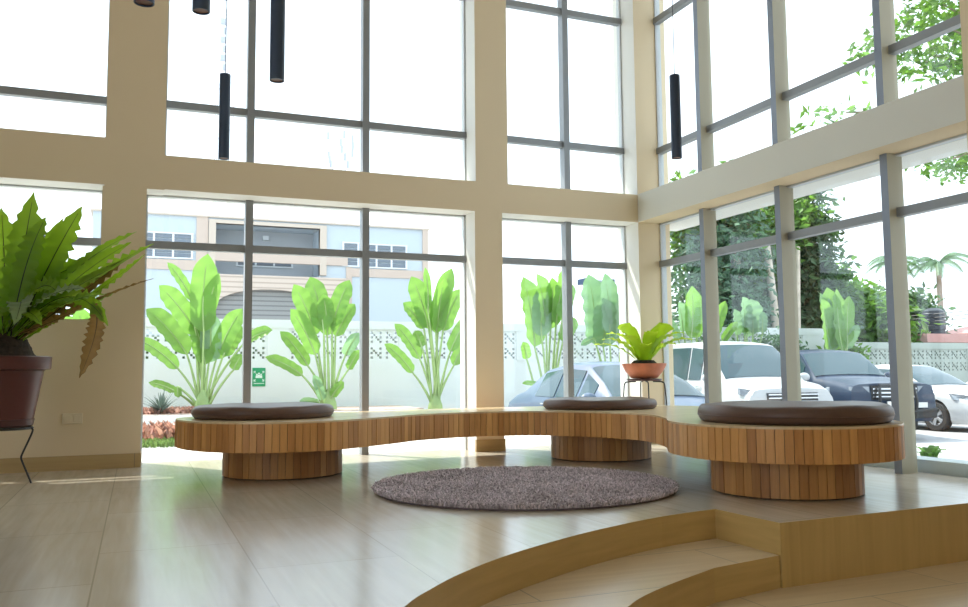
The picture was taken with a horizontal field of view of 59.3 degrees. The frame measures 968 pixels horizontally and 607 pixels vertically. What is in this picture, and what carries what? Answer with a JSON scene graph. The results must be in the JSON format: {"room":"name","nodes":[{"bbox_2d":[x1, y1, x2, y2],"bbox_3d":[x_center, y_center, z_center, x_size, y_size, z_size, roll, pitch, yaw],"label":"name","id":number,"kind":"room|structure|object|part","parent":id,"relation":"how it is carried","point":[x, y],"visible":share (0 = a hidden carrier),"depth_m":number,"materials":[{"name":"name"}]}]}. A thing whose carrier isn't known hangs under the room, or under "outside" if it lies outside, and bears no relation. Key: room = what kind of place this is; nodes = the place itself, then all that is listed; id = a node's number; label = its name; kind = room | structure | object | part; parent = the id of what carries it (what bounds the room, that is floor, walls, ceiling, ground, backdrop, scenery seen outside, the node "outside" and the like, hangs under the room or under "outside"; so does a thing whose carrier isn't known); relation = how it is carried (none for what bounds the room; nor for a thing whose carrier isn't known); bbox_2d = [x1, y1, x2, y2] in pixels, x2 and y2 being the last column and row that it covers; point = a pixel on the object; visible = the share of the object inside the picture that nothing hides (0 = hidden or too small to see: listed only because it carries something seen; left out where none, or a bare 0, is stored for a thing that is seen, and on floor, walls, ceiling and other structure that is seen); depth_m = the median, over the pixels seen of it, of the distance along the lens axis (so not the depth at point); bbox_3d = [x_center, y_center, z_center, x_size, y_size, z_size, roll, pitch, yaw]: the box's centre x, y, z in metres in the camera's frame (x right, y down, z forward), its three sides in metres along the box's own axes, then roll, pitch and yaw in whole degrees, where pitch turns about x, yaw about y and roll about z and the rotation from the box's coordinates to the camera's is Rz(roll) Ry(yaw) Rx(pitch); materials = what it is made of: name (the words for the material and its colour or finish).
{"room":"building lobby","nodes":[
{"label":"building lobby","id":0,"kind":"room"},
{"bbox_2d":[0,0,637,457],"bbox_3d":[-2.984,-1.418,6.872,9.580,5.400,0.400,1,-5,-22],"label":"wall","id":1,"kind":"structure","parent":0,"point":[129,164],"depth_m":6.84,"materials":[{"name":"beige paint"}]},
{"bbox_2d":[0,184,101,285],"bbox_3d":[-3.994,-0.406,6.424,2.020,1.055,0.100,1,-5,-22],"label":"window","id":2,"kind":"structure","parent":1,"relation":"in","point":[81,241],"depth_m":6.74,"materials":[{"name":"grey metal"}]},
{"bbox_2d":[0,0,109,136],"bbox_3d":[-4.006,-2.518,6.606,2.033,2.435,0.100,1,-5,-22],"label":"window","id":3,"kind":"structure","parent":1,"relation":"in","point":[9,91],"depth_m":6.76,"materials":[{"name":"grey metal"}]},
{"bbox_3d":[-4.014,-2.517,6.624,2.033,2.435,0.060,1,-5,-22],"label":"frame","id":4,"kind":"part","parent":3,"relation":"part of","materials":[{"name":"silver metal"}]},
{"bbox_2d":[62,413,82,423],"bbox_3d":[-3.099,0.866,6.401,0.140,0.080,0.014,1,-5,-22],"label":"wall socket","id":5,"kind":"object","parent":1,"relation":"attached to","point":[67,418],"visible":1,"depth_m":6.40,"materials":[{"name":"beige plastic"}]},
{"bbox_2d":[140,195,466,463],"bbox_3d":[-1.463,0.227,7.403,2.795,2.185,0.100,1,-5,-22],"label":"window","id":6,"kind":"structure","parent":1,"relation":"in","point":[248,248],"depth_m":7.46,"materials":[{"name":"grey metal"}]},
{"bbox_2d":[165,0,466,179],"bbox_3d":[-1.421,-2.400,7.652,2.677,2.538,0.100,1,-5,-22],"label":"window","id":7,"kind":"structure","parent":1,"relation":"in","point":[250,113],"depth_m":7.65,"materials":[{"name":"grey metal"}]},
{"bbox_2d":[0,439,656,473],"bbox_3d":[-2.773,1.214,6.611,9.900,0.108,0.212,1,-5,-22],"label":"baseboard","id":8,"kind":"structure","parent":1,"relation":"attached to","point":[129,460],"depth_m":6.40,"materials":[{"name":"wood"}]},
{"bbox_2d":[506,0,624,193],"bbox_3d":[0.771,-2.344,8.544,1.410,2.538,0.100,1,-5,-22],"label":"window","id":9,"kind":"structure","parent":1,"relation":"in","point":[561,11],"depth_m":8.53,"materials":[{"name":"grey metal"}]},
{"bbox_3d":[0.764,-2.342,8.562,1.410,2.538,0.060,1,-5,-22],"label":"frame","id":10,"kind":"part","parent":9,"relation":"part of","materials":[{"name":"silver metal"}]},
{"bbox_2d":[502,218,628,446],"bbox_3d":[0.765,0.284,8.309,1.473,2.185,0.100,1,-5,-22],"label":"window","id":11,"kind":"structure","parent":1,"relation":"in","point":[566,262],"depth_m":8.34,"materials":[{"name":"grey metal"}]},
{"bbox_2d":[0,444,967,606],"bbox_3d":[-0.497,0.930,1.097,9.950,0.300,12.550,1,-5,-22],"label":"floor","id":12,"kind":"structure","parent":0,"point":[185,533],"depth_m":3.94,"materials":[{"name":"wood"}]},
{"bbox_2d":[0,426,33,482],"bbox_3d":[-3.150,0.992,5.543,0.383,0.368,0.381,1,-5,-22],"label":"plant stand","id":13,"kind":"object","parent":12,"relation":"on","point":[30,427],"visible":0.85,"depth_m":5.55,"materials":[{"name":"black metal"}]},
{"bbox_3d":[-2.993,0.993,5.562,0.080,0.366,0.013,0,-5,-8],"label":"leg","id":14,"kind":"part","parent":13,"relation":"part of","materials":[{"name":"black metal"}]},
{"bbox_2d":[0,192,153,427],"bbox_3d":[-2.938,0.031,5.532,1.507,1.540,0.669,-1,-5,9],"label":"potted fern","id":15,"kind":"object","parent":13,"relation":"on","point":[37,282],"visible":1,"depth_m":5.51,"materials":[{"name":"green plant"}]},
{"bbox_2d":[0,356,51,419],"bbox_3d":[-3.156,0.568,5.575,0.566,0.438,0.566,1,-5,-22],"label":"pot","id":16,"kind":"object","parent":15,"relation":"attached to","point":[21,377],"depth_m":5.45,"materials":[{"name":"brown ceramic"}]},
{"bbox_2d":[371,465,678,510],"bbox_3d":[0.261,1.095,5.139,1.857,0.041,1.850,1,-5,-22],"label":"round rug","id":17,"kind":"object","parent":12,"relation":"on","point":[502,488],"visible":1,"depth_m":4.88,"materials":[{"name":"grey carpet"}]},
{"bbox_2d":[175,405,904,500],"bbox_3d":[0.266,0.954,5.599,4.247,0.402,3.594,1,-5,-22],"label":"bench","id":18,"kind":"object","parent":12,"relation":"on","point":[797,463],"visible":0.9,"depth_m":5.39,"materials":[{"name":"brown wood"}]},
{"bbox_2d":[191,402,333,420],"bbox_3d":[-1.550,0.753,5.998,0.980,0.097,0.980,1,-5,-22],"label":"round cushion","id":19,"kind":"object","parent":18,"relation":"on","point":[275,410],"visible":1,"depth_m":5.61,"materials":[{"name":"brown leather"}]},
{"bbox_3d":[0.265,0.759,5.615,4.241,0.012,3.589,1,-5,-22],"label":"seat","id":20,"kind":"part","parent":18,"relation":"part of","materials":[{"name":"brown wood"}]},
{"bbox_2d":[543,396,656,409],"bbox_3d":[0.962,0.824,7.061,0.942,0.091,0.942,1,-5,-22],"label":"round cushion","id":21,"kind":"object","parent":18,"relation":"on","point":[560,403],"visible":1,"depth_m":6.69,"materials":[{"name":"brown leather"}]},
{"bbox_2d":[697,400,894,425],"bbox_3d":[1.808,0.628,4.963,1.086,0.111,1.086,1,-5,-22],"label":"round cushion","id":22,"kind":"object","parent":18,"relation":"on","point":[754,412],"visible":1,"depth_m":4.53,"materials":[{"name":"brown leather"}]},
{"bbox_2d":[623,379,666,448],"bbox_3d":[1.509,1.024,7.962,0.344,0.640,0.344,-5,-7,45],"label":"plant stand","id":23,"kind":"object","parent":12,"relation":"on","point":[628,380],"visible":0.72,"depth_m":7.95,"materials":[{"name":"black"}]},
{"bbox_3d":[1.349,1.036,7.961,0.161,0.619,0.012,0,-5,0],"label":"leg","id":24,"kind":"part","parent":23,"relation":"part of","materials":[{"name":"black metal"}]},
{"bbox_2d":[591,322,692,378],"bbox_3d":[1.521,0.438,8.028,0.772,0.537,0.873,-5,-7,44],"label":"potted fern","id":25,"kind":"object","parent":23,"relation":"on","point":[644,367],"visible":1,"depth_m":7.89,"materials":[{"name":"green plant"}]},
{"bbox_3d":[1.670,1.034,7.962,0.161,0.619,0.012,0,-5,0],"label":"leg","id":26,"kind":"part","parent":23,"relation":"part of","materials":[{"name":"black metal"}]},
{"bbox_2d":[622,363,666,378],"bbox_3d":[1.505,0.635,7.998,0.417,0.140,0.416,1,-5,-22],"label":"flower pot","id":27,"kind":"object","parent":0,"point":[634,370],"depth_m":7.85,"materials":[{"name":"ceramic"}]},
{"bbox_2d":[612,0,967,404],"bbox_3d":[3.916,-1.651,3.129,0.370,5.690,12.550,1,-5,-22],"label":"wall","id":28,"kind":"structure","parent":0,"point":[938,112],"depth_m":7.92,"materials":[{"name":"beige paint"}]},
{"bbox_2d":[653,0,960,186],"bbox_3d":[2.423,-2.491,6.999,0.140,2.535,3.620,1,-5,-22],"label":"window","id":29,"kind":"structure","parent":28,"relation":"in","point":[886,48],"depth_m":6.96,"materials":[{"name":"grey metal"}]},
{"bbox_3d":[2.460,-2.490,7.014,0.060,2.535,3.620,1,-5,-22],"label":"frame","id":30,"kind":"part","parent":29,"relation":"part of","materials":[{"name":"silver metal"}]},
{"bbox_2d":[659,133,967,477],"bbox_3d":[2.446,0.140,6.776,0.140,2.185,3.620,1,-5,-22],"label":"window","id":31,"kind":"structure","parent":28,"relation":"in","point":[893,213],"depth_m":6.72,"materials":[{"name":"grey metal"}]},
{"bbox_2d":[670,138,967,230],"bbox_3d":[2.752,-1.012,6.933,0.350,0.100,4.550,1,-5,-22],"label":"trim","id":32,"kind":"structure","parent":28,"relation":"attached to","point":[960,146],"depth_m":6.78,"materials":[{"name":"white paint"}]},
{"bbox_2d":[864,456,967,477],"bbox_3d":[2.903,1.470,6.233,0.200,0.735,5.550,1,-5,-22],"label":"trim","id":33,"kind":"structure","parent":28,"relation":"attached to","point":[933,465],"depth_m":5.70,"materials":[{"name":"grey concrete"}]},
{"bbox_2d":[707,561,967,606],"bbox_3d":[2.617,1.028,0.139,4.900,0.130,8.450,1,-5,-22],"label":"floor","id":34,"kind":"structure","parent":0,"point":[944,585],"depth_m":3.76,"materials":[{"name":"wood"}]},
{"bbox_2d":[481,539,780,606],"bbox_3d":[1.050,0.871,-0.272,2.005,0.150,8.923,0,-5,-10],"label":"stair step","id":35,"kind":"structure","parent":34,"relation":"on","point":[704,573],"depth_m":3.56,"materials":[{"name":"wood"}]},
{"bbox_3d":[-0.559,-4.677,1.540,10.200,0.150,12.800,1,-5,-22],"label":"ceiling","id":36,"kind":"structure","parent":0,"visible":0},
{"bbox_2d":[133,0,154,6],"bbox_3d":[-1.057,-2.701,2.755,0.090,3.574,0.090,1,-5,-22],"label":"pendant light","id":37,"kind":"object","parent":36,"relation":"hanging from","point":[143,3],"visible":1,"depth_m":2.61,"materials":[{"name":"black metal"}]},
{"bbox_2d":[192,0,209,14],"bbox_3d":[-1.006,-2.737,3.125,0.090,3.440,0.090,1,-5,-22],"label":"pendant light","id":38,"kind":"object","parent":36,"relation":"hanging from","point":[200,7],"visible":1,"depth_m":2.96,"materials":[{"name":"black metal"}]},
{"bbox_2d":[218,1,230,159],"bbox_3d":[-1.469,-2.552,4.897,0.090,3.500,0.090,1,-5,-22],"label":"pendant light","id":39,"kind":"object","parent":36,"relation":"hanging from","point":[225,78],"visible":1,"depth_m":4.75,"materials":[{"name":"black metal"}]},
{"bbox_2d":[269,0,284,82],"bbox_3d":[-0.864,-2.661,3.634,0.090,3.508,0.090,1,-5,-22],"label":"pendant light","id":40,"kind":"object","parent":36,"relation":"hanging from","point":[277,7],"visible":1,"depth_m":3.48,"materials":[{"name":"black metal"}]},
{"bbox_2d":[669,0,681,159],"bbox_3d":[1.093,-2.571,5.032,0.090,3.485,0.090,1,-5,-22],"label":"pendant light","id":41,"kind":"object","parent":36,"relation":"hanging from","point":[674,79],"visible":1,"depth_m":4.88,"materials":[{"name":"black metal"}]},
{"label":"outside","id":42,"kind":"structure","parent":0,"visible":0},
{"bbox_2d":[143,405,423,415],"bbox_3d":[-13.202,1.920,12.698,25.200,0.210,1.900,1,-5,-22],"label":"bed","id":43,"kind":"object","parent":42,"point":[386,407],"visible":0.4,"depth_m":16.51,"materials":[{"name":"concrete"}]},
{"bbox_2d":[64,309,89,318],"bbox_3d":[-6.608,0.969,14.288,1.572,1.879,0.412,0,-5,-10],"label":"banana plant","id":44,"kind":"object","parent":43,"relation":"on","point":[82,314],"visible":0.03,"depth_m":14.25,"materials":[{"name":"green plant"}]},
{"bbox_2d":[144,388,181,412],"bbox_3d":[-5.654,1.697,14.952,0.780,0.445,0.649,-2,-5,20],"label":"spiky plant","id":45,"kind":"object","parent":43,"relation":"on","point":[162,403],"visible":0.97,"depth_m":14.91,"materials":[{"name":"green plant"}]},
{"bbox_2d":[143,405,195,413],"bbox_3d":[-5.423,1.897,15.248,4.630,0.132,0.821,1,-5,-22],"label":"ground cover","id":46,"kind":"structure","parent":43,"relation":"on","point":[150,410],"depth_m":14.95,"materials":[{"name":"red plant"}]},
{"bbox_2d":[144,254,271,405],"bbox_3d":[-5.080,0.540,15.579,2.354,2.940,0.516,0,-5,-11],"label":"banana plant","id":47,"kind":"object","parent":43,"relation":"on","point":[210,339],"visible":0.94,"depth_m":15.59,"materials":[{"name":"green plant"}]},
{"bbox_2d":[265,277,358,408],"bbox_3d":[-3.292,0.760,16.381,1.792,2.618,0.488,1,-5,-13],"label":"banana plant","id":48,"kind":"object","parent":43,"relation":"on","point":[315,313],"visible":0.91,"depth_m":16.43,"materials":[{"name":"green plant"}]},
{"bbox_2d":[385,268,459,408],"bbox_3d":[-1.098,0.738,17.204,1.835,2.939,0.519,0,-5,-9],"label":"banana plant","id":49,"kind":"object","parent":43,"relation":"on","point":[438,314],"visible":0.9,"depth_m":17.23,"materials":[{"name":"green plant"}]},
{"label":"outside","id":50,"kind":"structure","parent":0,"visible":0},
{"bbox_3d":[8.083,5.678,46.160,130.000,0.550,160.000,1,-5,-22],"label":"ground","id":51,"kind":"structure","parent":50,"visible":0},
{"bbox_2d":[220,7,234,216],"bbox_3d":[-32.406,-13.590,106.952,2.040,48.873,1.464,1,-5,-22],"label":"radio mast","id":52,"kind":"object","parent":51,"relation":"on","point":[223,20],"visible":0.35,"depth_m":108.44,"materials":[{"name":"silver metal"}]},
{"bbox_2d":[90,208,429,337],"bbox_3d":[-10.540,0.901,39.457,13.869,8.160,9.500,1,-5,-22],"label":"apartment building","id":53,"kind":"structure","parent":51,"relation":"on","point":[274,277],"depth_m":36.26,"materials":[{"name":"grey"}]},
{"bbox_2d":[216,290,317,336],"bbox_3d":[-8.899,1.924,35.181,4.500,5.370,0.040,1,-5,-22],"label":"shutter","id":54,"kind":"object","parent":53,"relation":"hanging from","point":[266,304],"depth_m":35.24,"materials":[{"name":"grey metal"}]},
{"bbox_2d":[146,335,420,358],"bbox_3d":[2.465,2.109,21.081,28.702,2.420,0.852,1,-5,-22],"label":"hedge","id":55,"kind":"object","parent":51,"relation":"on","point":[183,357],"visible":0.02,"depth_m":18.00,"materials":[{"name":"green plant"}]},
{"bbox_2d":[327,129,353,222],"bbox_3d":[-19.032,-5.955,111.924,3.663,34.274,3.578,1,-5,-22],"label":"radio mast","id":56,"kind":"object","parent":51,"relation":"on","point":[330,162],"visible":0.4,"depth_m":113.22,"materials":[{"name":"silver metal"}]},
{"bbox_2d":[577,278,614,284],"bbox_3d":[3.657,1.525,27.375,1.101,4.626,0.500,1,-5,-22],"label":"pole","id":57,"kind":"object","parent":51,"relation":"on","point":[579,281],"visible":0.14,"depth_m":27.46,"materials":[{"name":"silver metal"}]},
{"bbox_3d":[3.285,-0.699,27.419,0.340,0.180,0.500,1,-5,-22],"label":"panel","id":58,"kind":"part","parent":57,"relation":"part of","materials":[{"name":"blue"}]},
{"bbox_2d":[670,207,778,327],"bbox_3d":[7.013,0.031,25.017,3.617,7.172,4.232,1,-5,-22],"label":"leafy tree","id":59,"kind":"object","parent":51,"relation":"on","point":[727,288],"visible":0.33,"depth_m":24.52,"materials":[{"name":"green plant"}]},
{"bbox_2d":[677,260,777,327],"bbox_3d":[9.512,0.594,29.439,5.903,6.772,5.740,-4,-6,33],"label":"leafy tree","id":60,"kind":"object","parent":51,"relation":"on","point":[774,260],"visible":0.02,"depth_m":28.10,"materials":[{"name":"green plant"}]},
{"bbox_2d":[668,159,835,327],"bbox_3d":[7.663,-0.326,26.286,6.809,8.087,4.398,1,-5,-22],"label":"leafy tree","id":61,"kind":"object","parent":51,"relation":"on","point":[805,222],"visible":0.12,"depth_m":25.76,"materials":[{"name":"green plant"}]},
{"bbox_2d":[755,189,880,339],"bbox_3d":[10.374,-0.463,27.430,3.742,8.513,3.924,2,-6,-30],"label":"leafy tree","id":62,"kind":"object","parent":51,"relation":"on","point":[818,272],"visible":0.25,"depth_m":26.67,"materials":[{"name":"green plant"}]},
{"bbox_2d":[829,255,944,342],"bbox_3d":[12.666,1.061,28.577,5.179,5.631,4.345,-3,-5,26],"label":"leafy tree","id":63,"kind":"object","parent":51,"relation":"on","point":[875,313],"visible":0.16,"depth_m":27.63,"materials":[{"name":"green plant"}]},
{"bbox_2d":[864,256,929,277],"bbox_3d":[19.216,1.204,39.398,2.835,7.043,2.851,1,-5,-22],"label":"palm tree","id":64,"kind":"object","parent":51,"relation":"on","point":[880,261],"visible":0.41,"depth_m":39.74,"materials":[{"name":"green plant"}]},
{"bbox_2d":[871,279,964,333],"bbox_3d":[17.881,1.682,35.921,4.408,5.541,4.746,2,-5,-27],"label":"leafy tree","id":65,"kind":"object","parent":51,"relation":"on","point":[918,299],"visible":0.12,"depth_m":34.82,"materials":[{"name":"green plant"}]},
{"bbox_2d":[921,308,945,333],"bbox_3d":[17.891,2.210,33.675,0.860,4.080,0.860,1,-5,-22],"label":"water tank","id":66,"kind":"object","parent":51,"relation":"on","point":[929,313],"visible":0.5,"depth_m":33.45,"materials":[{"name":"grey plastic"}]},
{"bbox_2d":[907,252,967,308],"bbox_3d":[21.176,1.199,39.335,3.237,7.008,3.237,1,-5,-22],"label":"palm tree","id":67,"kind":"object","parent":51,"relation":"on","point":[949,257],"visible":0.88,"depth_m":39.40,"materials":[{"name":"green plant"}]},
{"bbox_2d":[911,334,967,342],"bbox_3d":[15.389,2.514,29.319,3.500,2.780,2.900,1,-5,-22],"label":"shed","id":68,"kind":"object","parent":51,"relation":"on","point":[925,338],"visible":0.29,"depth_m":27.74,"materials":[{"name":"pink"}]},
{"bbox_2d":[948,326,967,333],"bbox_3d":[25.125,2.249,35.003,7.000,4.100,10.000,1,-5,-22],"label":"house","id":69,"kind":"structure","parent":51,"relation":"on","point":[964,330],"depth_m":37.40,"materials":[{"name":"beige"}]},
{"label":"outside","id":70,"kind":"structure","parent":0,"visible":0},
{"bbox_2d":[916,423,967,460],"bbox_3d":[13.352,2.062,8.528,20.750,0.300,30.000,1,-5,-22],"label":"lot","id":71,"kind":"structure","parent":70,"point":[954,440],"depth_m":16.13,"materials":[{"name":"grey concrete"}]},
{"bbox_2d":[72,316,967,408],"bbox_3d":[-3.987,1.597,17.821,46.110,2.500,0.190,1,-5,-22],"label":"wall","id":72,"kind":"structure","parent":71,"relation":"on","point":[389,383],"depth_m":18.56,"materials":[{"name":"paint"}]},
{"bbox_2d":[252,368,265,385],"bbox_3d":[-4.628,1.513,17.477,0.260,0.380,0.014,1,-5,-22],"label":"sign","id":73,"kind":"object","parent":72,"relation":"attached to","point":[258,374],"visible":1,"depth_m":17.47,"materials":[{"name":"green plastic"}]},
{"bbox_2d":[520,271,577,385],"bbox_3d":[1.341,0.964,17.306,1.270,3.592,0.446,1,-5,-14],"label":"banana plant","id":74,"kind":"object","parent":71,"relation":"on","point":[542,303],"visible":0.68,"depth_m":17.36,"materials":[{"name":"green plant"}]},
{"bbox_2d":[581,274,619,361],"bbox_3d":[2.825,1.050,19.010,1.415,3.683,0.553,0,-5,-7],"label":"banana plant","id":75,"kind":"object","parent":71,"relation":"on","point":[600,306],"visible":0.55,"depth_m":19.05,"materials":[{"name":"green plant"}]},
{"bbox_2d":[508,361,704,406],"bbox_3d":[1.987,1.567,12.145,2.220,1.496,4.635,1,-5,-22],"label":"car","id":76,"kind":"object","parent":71,"relation":"on","point":[602,378],"visible":0.3,"depth_m":11.80,"materials":[{"name":"blue paint"}]},
{"bbox_2d":[581,393,595,396],"bbox_3d":[1.402,1.250,11.085,0.323,0.170,0.140,1,-5,-22],"label":"mirror","id":77,"kind":"object","parent":76,"relation":"attached to","point":[586,394],"depth_m":11.03,"materials":[{"name":"blue paint"}]},
{"bbox_2d":[672,286,702,343],"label":"banana plant","id":78,"kind":"object","parent":71,"relation":"on","point":[690,316],"depth_m":20.58,"materials":[{"name":"green plant"}]},
{"bbox_2d":[686,334,746,341],"bbox_3d":[5.532,1.879,21.016,2.543,2.378,0.891,1,-5,-22],"label":"leafy shrub","id":79,"kind":"object","parent":71,"relation":"on","point":[701,337],"visible":0.02,"depth_m":21.04,"materials":[{"name":"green plant"}]},
{"bbox_2d":[719,301,737,340],"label":"banana plant","id":80,"kind":"object","parent":71,"relation":"on","point":[723,308],"depth_m":20.78,"materials":[{"name":"green plant"}]},
{"bbox_2d":[733,297,767,342],"bbox_3d":[6.676,1.455,21.406,1.094,3.212,0.425,3,-6,-33],"label":"banana plant","id":81,"kind":"object","parent":71,"relation":"on","point":[751,320],"visible":0.71,"depth_m":21.52,"materials":[{"name":"green plant"}]},
{"bbox_2d":[673,341,832,401],"bbox_3d":[4.897,1.753,17.410,2.280,1.966,5.025,1,-5,-13],"label":"car","id":82,"kind":"object","parent":71,"relation":"on","point":[750,371],"visible":0.3,"depth_m":16.15,"materials":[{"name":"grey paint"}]},
{"bbox_2d":[766,392,818,400],"bbox_3d":[5.456,1.704,15.026,0.999,0.250,0.249,1,-5,-22],"label":"grille","id":83,"kind":"object","parent":82,"relation":"attached to","point":[805,396],"depth_m":15.05,"materials":[{"name":"silver metal"}]},
{"bbox_2d":[800,373,809,380],"bbox_3d":[6.141,1.419,16.403,0.323,0.170,0.140,1,-5,-13],"label":"mirror","id":84,"kind":"object","parent":82,"relation":"attached to","point":[805,376],"depth_m":16.36,"materials":[{"name":"grey paint"}]},
{"bbox_2d":[753,325,808,351],"bbox_3d":[7.581,1.886,21.833,2.832,2.687,0.888,1,-5,-22],"label":"leafy shrub","id":85,"kind":"object","parent":71,"relation":"on","point":[775,343],"visible":0.04,"depth_m":21.82,"materials":[{"name":"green plant"}]},
{"bbox_2d":[819,288,860,350],"bbox_3d":[9.154,1.327,21.990,1.284,3.524,0.440,1,-5,-22],"label":"banana plant","id":86,"kind":"object","parent":71,"relation":"on","point":[840,330],"visible":0.66,"depth_m":22.09,"materials":[{"name":"green plant"}]},
{"bbox_2d":[816,338,872,363],"bbox_3d":[9.655,1.948,22.715,2.804,2.402,0.886,1,-5,-22],"label":"leafy shrub","id":87,"kind":"object","parent":71,"relation":"on","point":[854,348],"visible":0.06,"depth_m":22.76,"materials":[{"name":"green plant"}]},
{"bbox_2d":[779,349,937,428],"bbox_3d":[7.464,1.898,18.500,2.280,1.816,5.048,0,-5,-8],"label":"car","id":88,"kind":"object","parent":71,"relation":"on","point":[850,376],"visible":0.35,"depth_m":16.86,"materials":[{"name":"blue paint"}]},
{"bbox_2d":[870,385,916,399],"bbox_3d":[7.797,1.692,16.187,0.940,0.270,0.070,0,-5,-8],"label":"grille","id":89,"kind":"object","parent":88,"relation":"attached to","point":[877,392],"depth_m":16.10,"materials":[{"name":"silver metal"}]},
{"bbox_2d":[791,0,967,185],"bbox_3d":[6.423,-1.222,10.590,3.986,6.731,3.476,1,-5,-22],"label":"leafy tree","id":90,"kind":"object","parent":71,"relation":"on","point":[930,7],"visible":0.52,"depth_m":11.03,"materials":[{"name":"green plant"}]},
{"bbox_2d":[875,364,967,430],"bbox_3d":[10.145,2.179,20.195,2.220,1.496,4.635,1,-5,-22],"label":"car","id":91,"kind":"object","parent":71,"relation":"on","point":[951,393],"visible":0.29,"depth_m":18.59,"materials":[{"name":"grey paint"}]},
{"bbox_2d":[916,445,946,457],"bbox_3d":[3.279,1.425,6.220,0.195,0.757,0.214,1,-5,-22],"label":"plant","id":92,"kind":"object","parent":71,"relation":"on","point":[931,450],"visible":0.26,"depth_m":6.24,"materials":[{"name":"green plant"}]},
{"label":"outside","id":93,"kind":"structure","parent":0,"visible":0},
{"bbox_2d":[142,424,550,461],"bbox_3d":[-12.206,0.944,-2.905,35.250,0.600,32.000,1,-5,-22],"label":"plaza","id":94,"kind":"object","parent":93,"point":[149,454],"depth_m":9.32,"materials":[{"name":"grey concrete"}]},
{"bbox_2d":[142,419,174,440],"bbox_3d":[-4.862,1.554,10.146,4.191,0.264,1.127,1,-5,-22],"label":"plants","id":95,"kind":"object","parent":94,"relation":"on","point":[160,429],"visible":0.12,"depth_m":10.23,"materials":[{"name":"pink plant"}]},
{"bbox_2d":[142,436,174,447],"bbox_3d":[-4.601,1.579,9.501,3.958,0.099,0.642,1,-5,-22],"label":"grass strip","id":96,"kind":"object","parent":94,"relation":"on","point":[155,442],"visible":0.12,"depth_m":9.66,"materials":[{"name":"green plant"}]},
{"bbox_2d":[143,409,413,423],"bbox_3d":[-12.800,1.846,11.741,25.220,0.190,0.180,1,-5,-22],"label":"trim","id":97,"kind":"structure","parent":94,"relation":"on","point":[170,418],"depth_m":14.63,"materials":[{"name":"white concrete"}]},
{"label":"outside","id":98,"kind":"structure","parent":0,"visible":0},
{"bbox_2d":[919,318,966,322],"bbox_3d":[17.559,0.562,33.794,0.033,0.384,12.803,1,-5,-22],"label":"power line","id":99,"kind":"object","parent":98,"point":[959,318],"visible":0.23,"depth_m":32.72,"materials":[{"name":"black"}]},
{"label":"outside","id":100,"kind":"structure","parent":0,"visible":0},
{"bbox_2d":[910,314,967,319],"bbox_3d":[17.558,0.422,33.806,0.033,0.384,12.803,1,-5,-22],"label":"power line","id":101,"kind":"object","parent":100,"point":[962,314],"visible":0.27,"depth_m":32.81,"materials":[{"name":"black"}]},
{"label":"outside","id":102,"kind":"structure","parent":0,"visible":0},
{"bbox_2d":[911,310,967,315],"bbox_3d":[17.557,0.283,33.817,0.033,0.384,12.803,1,-5,-22],"label":"power line","id":103,"kind":"object","parent":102,"point":[965,310],"visible":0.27,"depth_m":32.88,"materials":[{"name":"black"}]},
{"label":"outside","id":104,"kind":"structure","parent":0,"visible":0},
{"bbox_2d":[213,0,220,215],"bbox_3d":[-39.733,-17.638,126.111,0.880,60.292,0.782,1,-5,-22],"label":"radio mast","id":105,"kind":"object","parent":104,"point":[219,23],"visible":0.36,"depth_m":127.55,"materials":[{"name":"silver metal"}]}
]}

